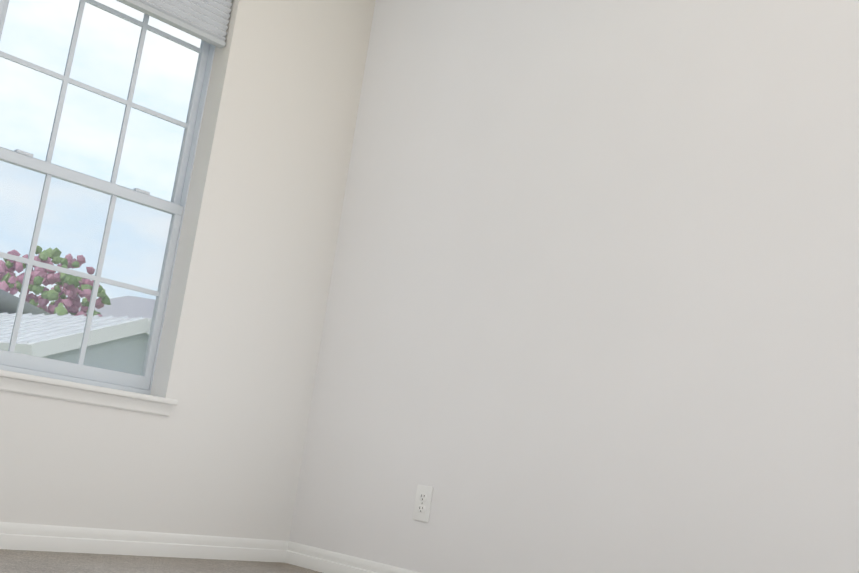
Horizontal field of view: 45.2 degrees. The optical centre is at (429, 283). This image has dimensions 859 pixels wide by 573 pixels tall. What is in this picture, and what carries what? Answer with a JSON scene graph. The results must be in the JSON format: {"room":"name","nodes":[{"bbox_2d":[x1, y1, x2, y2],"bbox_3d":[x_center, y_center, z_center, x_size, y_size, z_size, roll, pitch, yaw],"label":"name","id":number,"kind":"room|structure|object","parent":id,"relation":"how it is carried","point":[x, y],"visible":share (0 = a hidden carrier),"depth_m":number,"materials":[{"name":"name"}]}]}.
{"room":"empty bedroom","nodes":[
{"label":"empty bedroom","id":0,"kind":"room"},
{"bbox_2d":[0,549,321,572],"bbox_3d":[-0.060,0.718,1.395,4.500,0.120,3.250,-2,-14,44],"label":"floor","id":1,"kind":"structure","parent":0,"point":[19,561],"depth_m":3.13,"materials":[{"name":"carpet"}]},
{"bbox_2d":[0,0,375,540],"bbox_3d":[-1.401,-0.473,3.115,0.160,2.440,2.850,-2,-14,44],"label":"wall","id":2,"kind":"structure","parent":0,"point":[218,450],"depth_m":3.72,"materials":[{"name":"paint"}]},
{"bbox_2d":[0,370,177,415],"bbox_3d":[-1.471,0.238,2.959,0.142,0.060,1.658,-2,-14,44],"label":"window sill","id":3,"kind":"structure","parent":2,"relation":"attached to","point":[23,383],"depth_m":3.26,"materials":[{"name":"white wood"}]},
{"bbox_2d":[0,0,215,394],"bbox_3d":[-1.421,-0.558,3.167,0.064,1.580,1.590,-2,-14,44],"label":"window","id":4,"kind":"structure","parent":2,"relation":"in","point":[11,359],"depth_m":3.47,"materials":[{"name":"white plastic"}]},
{"bbox_2d":[116,0,232,47],"bbox_3d":[-1.265,-1.181,3.215,0.060,0.303,1.582,-2,-14,44],"label":"window shade","id":5,"kind":"object","parent":4,"relation":"attached to","point":[207,21],"visible":1,"depth_m":3.65,"materials":[{"name":"grey fabric"}]},
{"bbox_2d":[0,522,288,562],"bbox_3d":[-1.502,0.676,2.844,0.016,0.077,2.850,-2,-14,44],"label":"baseboard","id":6,"kind":"structure","parent":2,"relation":"attached to","point":[31,537],"depth_m":3.38,"materials":[{"name":"white wood"}]},
{"bbox_2d":[289,0,858,572],"bbox_3d":[1.152,-0.192,2.663,4.420,2.440,0.160,-2,-14,44],"label":"wall","id":7,"kind":"structure","parent":0,"point":[593,300],"depth_m":3.12,"materials":[{"name":"paint"}]},
{"bbox_2d":[285,541,419,572],"bbox_3d":[0.928,0.940,2.392,4.100,0.077,0.016,-2,-14,44],"label":"baseboard","id":8,"kind":"structure","parent":7,"relation":"attached to","point":[313,558],"depth_m":3.64,"materials":[{"name":"white wood"}]},
{"bbox_2d":[413,485,432,521],"bbox_3d":[-0.023,0.726,3.412,0.071,0.116,0.008,-2,-14,44],"label":"electrical outlet","id":9,"kind":"object","parent":7,"relation":"attached to","point":[422,505],"visible":1,"depth_m":3.41,"materials":[{"name":"white plastic"}]},
{"label":"outside","id":10,"kind":"structure","parent":0,"visible":0},
{"bbox_3d":[-5.218,11.779,60.556,120.000,0.050,115.400,9,-10,-3],"label":"lawn","id":11,"kind":"structure","parent":10,"visible":0},
{"bbox_2d":[0,289,51,314],"bbox_3d":[-11.248,0.657,16.823,12.370,4.384,15.820,9,-10,-3],"label":"neighbor house","id":12,"kind":"structure","parent":11,"relation":"on","point":[13,301],"depth_m":12.42,"materials":[{"name":"grey"}]},
{"bbox_2d":[0,246,110,316],"bbox_3d":[-5.697,1.339,14.636,1.776,3.817,1.781,9,-10,-3],"label":"tree","id":13,"kind":"object","parent":11,"relation":"on","point":[70,309],"depth_m":14.55,"materials":[{"name":"pink plant"}]},
{"bbox_2d":[0,312,151,375],"bbox_3d":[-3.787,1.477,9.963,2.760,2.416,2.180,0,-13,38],"label":"neighboring house","id":14,"kind":"structure","parent":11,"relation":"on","point":[94,341],"depth_m":9.17,"materials":[{"name":"white"}]},
{"bbox_2d":[47,296,155,318],"bbox_3d":[-6.395,2.854,26.038,9.100,4.729,7.000,9,-10,-3],"label":"hill","id":15,"kind":"structure","parent":11,"relation":"on","point":[132,301],"depth_m":25.48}
]}

